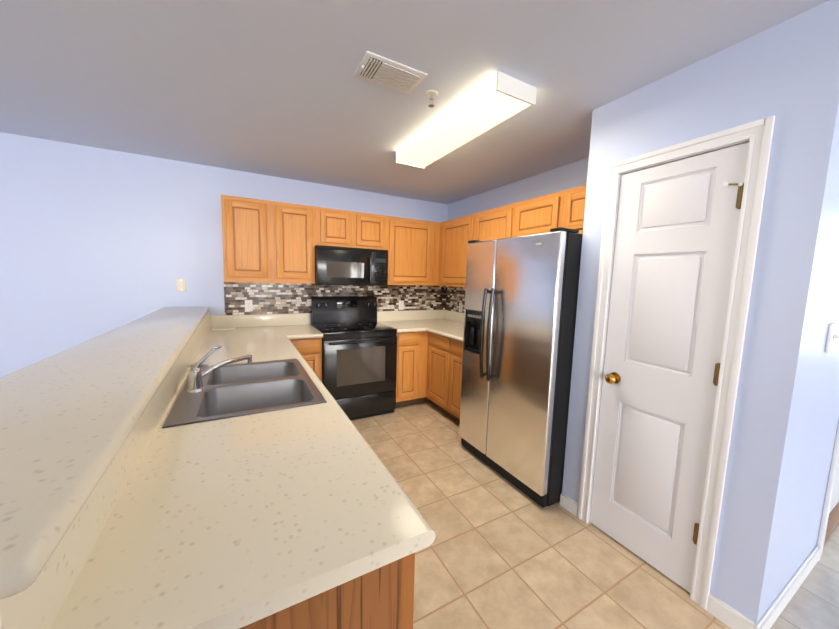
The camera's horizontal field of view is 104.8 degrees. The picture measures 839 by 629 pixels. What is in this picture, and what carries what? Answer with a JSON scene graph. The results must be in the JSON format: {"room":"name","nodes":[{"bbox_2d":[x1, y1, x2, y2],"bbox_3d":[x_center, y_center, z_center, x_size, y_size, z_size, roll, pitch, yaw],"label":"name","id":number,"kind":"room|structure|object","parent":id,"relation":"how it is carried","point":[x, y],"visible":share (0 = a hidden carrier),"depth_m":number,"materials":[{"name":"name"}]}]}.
{"room":"kitchen","nodes":[
{"label":"kitchen","id":0,"kind":"room"},
{"bbox_2d":[0,132,447,377],"bbox_3d":[-1.422,-0.196,3.519,9.970,2.440,0.120,-2,7,-29],"label":"wall","id":1,"kind":"structure","parent":0,"point":[94,242],"depth_m":2.73,"materials":[{"name":"blue paint"}]},
{"bbox_2d":[176,279,185,291],"bbox_3d":[-2.212,-0.272,2.998,0.072,0.118,0.008,-2,7,-29],"label":"light switch","id":2,"kind":"object","parent":1,"relation":"attached to","point":[180,285],"visible":1,"depth_m":3.00,"materials":[{"name":"beige plastic"}]},
{"bbox_2d":[221,195,272,282],"bbox_3d":[-1.639,-0.690,3.082,0.396,0.762,0.324,-2,7,-29],"label":"upper cabinet","id":3,"kind":"object","parent":1,"relation":"attached to","point":[265,241],"depth_m":2.94,"materials":[{"name":"brown wood"}]},
{"bbox_2d":[273,201,316,283],"bbox_3d":[-1.293,-0.701,3.272,0.394,0.762,0.324,-2,7,-29],"label":"upper cabinet","id":4,"kind":"object","parent":1,"relation":"attached to","point":[294,225],"depth_m":3.13,"materials":[{"name":"brown wood"}]},
{"bbox_2d":[224,282,443,314],"bbox_3d":[-0.786,-0.195,3.799,2.584,0.331,0.006,-2,7,-29],"label":"backsplash","id":5,"kind":"structure","parent":1,"relation":"attached to","point":[279,298],"depth_m":3.55,"materials":[{"name":"tile"}]},
{"bbox_2d":[245,300,252,310],"bbox_3d":[-1.732,-0.089,3.279,0.070,0.116,0.008,-2,7,-29],"label":"electrical outlet","id":6,"kind":"object","parent":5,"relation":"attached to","point":[248,305],"visible":1,"depth_m":3.28,"materials":[{"name":"white plastic"}]},
{"bbox_2d":[399,301,403,309],"bbox_3d":[-0.232,-0.119,4.106,0.070,0.116,0.008,-2,7,-29],"label":"electrical outlet","id":7,"kind":"object","parent":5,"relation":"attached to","point":[401,305],"visible":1,"depth_m":4.11,"materials":[{"name":"white plastic"}]},
{"bbox_2d":[317,207,356,247],"bbox_3d":[-0.943,-0.903,3.441,0.395,0.379,0.324,-2,7,-29],"label":"upper cabinet","id":8,"kind":"object","parent":1,"relation":"attached to","point":[335,227],"depth_m":3.31,"materials":[{"name":"brown wood"}]},
{"bbox_2d":[315,245,387,285],"bbox_3d":[-0.762,-0.517,3.520,0.759,0.389,0.429,-2,7,-29],"label":"microwave","id":9,"kind":"object","parent":8,"relation":"attached to","point":[335,265],"visible":1,"depth_m":3.35,"materials":[{"name":"black"}]},
{"bbox_2d":[357,212,388,252],"bbox_3d":[-0.608,-0.914,3.625,0.369,0.379,0.324,-2,7,-29],"label":"upper cabinet","id":10,"kind":"object","parent":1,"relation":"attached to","point":[372,229],"depth_m":3.50,"materials":[{"name":"brown wood"}]},
{"bbox_2d":[388,216,432,284],"bbox_3d":[-0.193,-0.737,3.877,0.590,0.762,0.324,-2,7,-29],"label":"upper cabinet","id":11,"kind":"object","parent":1,"relation":"attached to","point":[410,255],"depth_m":3.74,"materials":[{"name":"brown wood"}]},
{"bbox_2d":[0,0,828,204],"bbox_3d":[1.971,-0.680,-2.710,10.000,0.060,14.120,-2,7,-29],"label":"ceiling","id":12,"kind":"structure","parent":0,"point":[276,88],"depth_m":1.58,"materials":[{"name":"grey paint"}]},
{"bbox_2d":[354,51,427,93],"bbox_3d":[-0.142,-1.166,1.581,0.310,0.020,0.195,-2,7,-29],"label":"ceiling vent","id":13,"kind":"object","parent":12,"relation":"in","point":[380,70],"visible":1,"depth_m":1.56,"materials":[{"name":"white"}]},
{"bbox_2d":[425,90,437,106],"bbox_3d":[0.065,-1.156,1.740,0.072,0.062,0.072,-2,7,-29],"label":"sprinkler","id":14,"kind":"object","parent":12,"relation":"attached to","point":[431,94],"visible":1,"depth_m":1.73,"materials":[{"name":"silver metal"}]},
{"bbox_2d":[396,71,536,168],"bbox_3d":[0.206,-1.181,2.106,0.261,0.086,1.165,-2,7,-29],"label":"ceiling light","id":15,"kind":"object","parent":12,"relation":"attached to","point":[498,98],"visible":1,"depth_m":1.85,"materials":[{"name":"white plastic"}]},
{"bbox_2d":[448,159,583,219],"bbox_3d":[1.185,-0.072,3.042,0.150,2.440,3.210,-2,7,-29],"label":"wall","id":16,"kind":"structure","parent":0,"point":[566,177],"depth_m":3.15,"materials":[{"name":"blue paint"}]},
{"bbox_2d":[444,286,464,312],"bbox_3d":[0.706,-0.150,3.765,0.006,0.331,1.470,-2,7,-29],"label":"backsplash","id":17,"kind":"structure","parent":16,"relation":"attached to","point":[453,296],"depth_m":4.22,"materials":[{"name":"tile"}]},
{"bbox_2d":[437,214,472,286],"bbox_3d":[0.526,-0.701,3.727,0.324,0.762,0.678,-2,7,-29],"label":"upper cabinet","id":18,"kind":"object","parent":16,"relation":"attached to","point":[452,235],"depth_m":3.66,"materials":[{"name":"brown wood"}]},
{"bbox_2d":[469,204,512,240],"bbox_3d":[0.823,-0.635,3.193,0.324,0.762,0.552,-2,7,-29],"label":"upper cabinet","id":19,"kind":"object","parent":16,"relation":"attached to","point":[496,223],"depth_m":3.07,"materials":[{"name":"brown wood"}]},
{"bbox_2d":[513,191,560,236],"bbox_3d":[1.081,-0.791,2.714,0.324,0.334,0.495,-2,7,-29],"label":"upper cabinet","id":20,"kind":"object","parent":16,"relation":"attached to","point":[537,215],"depth_m":2.63,"materials":[{"name":"brown wood"}]},
{"bbox_2d":[557,185,586,233],"bbox_3d":[1.299,-0.742,2.321,0.324,0.334,0.409,-2,7,-29],"label":"upper cabinet","id":21,"kind":"object","parent":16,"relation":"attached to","point":[571,203],"depth_m":2.34,"materials":[{"name":"brown wood"}]},
{"bbox_2d":[351,402,838,628],"bbox_3d":[1.903,1.804,-2.439,10.000,0.060,14.120,-2,7,-29],"label":"floor","id":22,"kind":"structure","parent":0,"point":[500,552],"depth_m":1.68,"materials":[{"name":"tile"}]},
{"bbox_2d":[290,338,321,381],"bbox_3d":[-1.236,0.621,3.293,0.350,0.876,0.630,-2,7,-29],"label":"base cabinet","id":23,"kind":"object","parent":22,"relation":"on","point":[310,349],"depth_m":3.03,"materials":[{"name":"brown wood"}]},
{"bbox_2d":[0,310,435,628],"bbox_3d":[-1.001,0.281,1.921,0.630,0.362,3.166,-2,7,-29],"label":"countertop","id":24,"kind":"structure","parent":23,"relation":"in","point":[247,478],"depth_m":0.73,"materials":[{"name":"beige stone"}]},
{"bbox_2d":[186,344,252,392],"bbox_3d":[-0.968,0.233,1.582,0.268,0.193,0.258,-2,7,-29],"label":"faucet","id":25,"kind":"object","parent":24,"relation":"on","point":[198,381],"depth_m":1.51,"materials":[{"name":"silver metal"}]},
{"bbox_2d":[162,358,326,452],"bbox_3d":[-0.865,0.397,1.642,0.567,0.198,0.914,-2,7,-29],"label":"sink","id":26,"kind":"object","parent":24,"relation":"in","point":[240,389],"depth_m":1.57,"materials":[{"name":"silver metal"}]},
{"bbox_2d":[294,313,322,333],"bbox_3d":[-1.191,0.107,3.227,0.306,0.162,0.676,-2,7,-29],"label":"countertop","id":27,"kind":"structure","parent":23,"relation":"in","point":[304,317],"depth_m":3.53,"materials":[{"name":"beige stone"}]},
{"bbox_2d":[311,296,396,419],"bbox_3d":[-0.712,0.437,3.491,0.762,1.228,0.706,-2,7,-29],"label":"range","id":28,"kind":"object","parent":22,"relation":"on","point":[359,358],"visible":0.92,"depth_m":3.31,"materials":[{"name":"black metal"}]},
{"bbox_2d":[396,332,419,407],"bbox_3d":[-0.289,0.590,3.814,0.276,0.876,0.630,-2,7,-29],"label":"base cabinet","id":29,"kind":"object","parent":22,"relation":"on","point":[408,343],"depth_m":3.55,"materials":[{"name":"brown wood"}]},
{"bbox_2d":[377,310,423,332],"bbox_3d":[-0.240,0.075,3.756,0.336,0.162,0.663,-2,7,-29],"label":"countertop","id":30,"kind":"structure","parent":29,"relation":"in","point":[403,321],"depth_m":4.00,"materials":[{"name":"beige stone"}]},
{"bbox_2d":[424,332,443,409],"bbox_3d":[0.470,0.635,3.593,0.629,0.876,0.534,-2,7,-29],"label":"base cabinet","id":31,"kind":"object","parent":22,"relation":"on","point":[429,366],"depth_m":3.51,"materials":[{"name":"brown wood"}]},
{"bbox_2d":[412,310,463,341],"bbox_3d":[0.402,0.105,3.641,0.674,0.162,1.491,-2,7,-29],"label":"countertop","id":32,"kind":"structure","parent":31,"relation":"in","point":[446,323],"depth_m":4.03,"materials":[{"name":"beige stone"}]},
{"bbox_2d":[440,337,462,423],"bbox_3d":[0.650,0.675,3.269,0.629,0.876,0.483,-2,7,-29],"label":"base cabinet","id":33,"kind":"object","parent":22,"relation":"on","point":[450,402],"depth_m":3.22,"materials":[{"name":"brown wood"}]},
{"bbox_2d":[459,227,582,507],"bbox_3d":[0.888,0.310,2.509,0.865,1.755,0.891,-2,7,-29],"label":"fridge","id":34,"kind":"object","parent":22,"relation":"on","point":[521,298],"visible":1,"depth_m":2.15,"materials":[{"name":"silver metal"}]},
{"bbox_2d":[824,502,838,542],"bbox_3d":[2.674,1.288,2.107,0.966,0.020,0.108,-2,7,-29],"label":"threshold","id":35,"kind":"object","parent":22,"relation":"on","point":[833,521],"depth_m":2.01,"materials":[{"name":"brown wood"}]},
{"bbox_3d":[-1.338,0.676,1.783,0.115,1.090,3.169,-2,7,-29],"label":"wall","id":36,"kind":"structure","parent":22,"relation":"on","visible":0},
{"bbox_2d":[0,307,208,599],"bbox_3d":[-1.383,0.119,1.652,0.422,0.038,3.230,-2,7,-29],"label":"bar","id":37,"kind":"object","parent":36,"relation":"on","point":[70,417],"visible":1,"depth_m":0.68,"materials":[{"name":"beige stone"}]},
{"bbox_2d":[562,20,787,583],"bbox_3d":[1.204,0.077,1.679,0.110,2.440,0.790,-2,7,-29],"label":"wall","id":38,"kind":"structure","parent":0,"point":[738,84],"depth_m":1.59,"materials":[{"name":"blue paint"}]},
{"bbox_2d":[577,115,774,609],"bbox_3d":[1.217,0.251,1.647,0.127,2.102,0.640,-2,7,-29],"label":"door frame","id":39,"kind":"structure","parent":38,"relation":"attached to","point":[757,135],"depth_m":1.42,"materials":[{"name":"white paint"}]},
{"bbox_2d":[590,142,748,592],"bbox_3d":[1.167,0.281,1.623,0.102,2.020,0.509,-2,7,-29],"label":"pantry door","id":40,"kind":"structure","parent":39,"relation":"in","point":[676,237],"depth_m":1.58,"materials":[{"name":"white paint"}]},
{"bbox_2d":[710,0,838,623],"bbox_3d":[2.964,0.076,2.127,3.624,2.440,0.128,-2,7,-29],"label":"wall","id":41,"kind":"structure","parent":0,"point":[785,421],"depth_m":1.27,"materials":[{"name":"blue paint"}]},
{"bbox_2d":[749,546,819,628],"bbox_3d":[1.751,1.294,1.526,0.877,0.085,0.018,-2,7,-29],"label":"baseboard","id":42,"kind":"structure","parent":41,"relation":"attached to","point":[773,612],"depth_m":1.48,"materials":[{"name":"white paint"}]},
{"bbox_2d":[817,421,838,560],"bbox_3d":[2.708,0.236,1.984,1.300,2.140,0.127,-2,7,-29],"label":"door frame","id":43,"kind":"structure","parent":41,"relation":"attached to","point":[828,499],"depth_m":1.70,"materials":[{"name":"white paint"}]},
{"bbox_2d":[825,323,838,352],"bbox_3d":[1.774,0.100,1.378,0.096,0.124,0.032,-2,7,-29],"label":"light switch","id":44,"kind":"object","parent":41,"relation":"attached to","point":[832,336],"visible":0.96,"depth_m":1.37,"materials":[{"name":"white plastic"}]},
{"bbox_2d":[830,462,838,511],"bbox_3d":[2.709,0.261,1.979,0.964,2.048,0.112,-2,7,-29],"label":"entry door","id":45,"kind":"structure","parent":41,"relation":"in","point":[835,499],"depth_m":2.10,"materials":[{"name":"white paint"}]}
]}

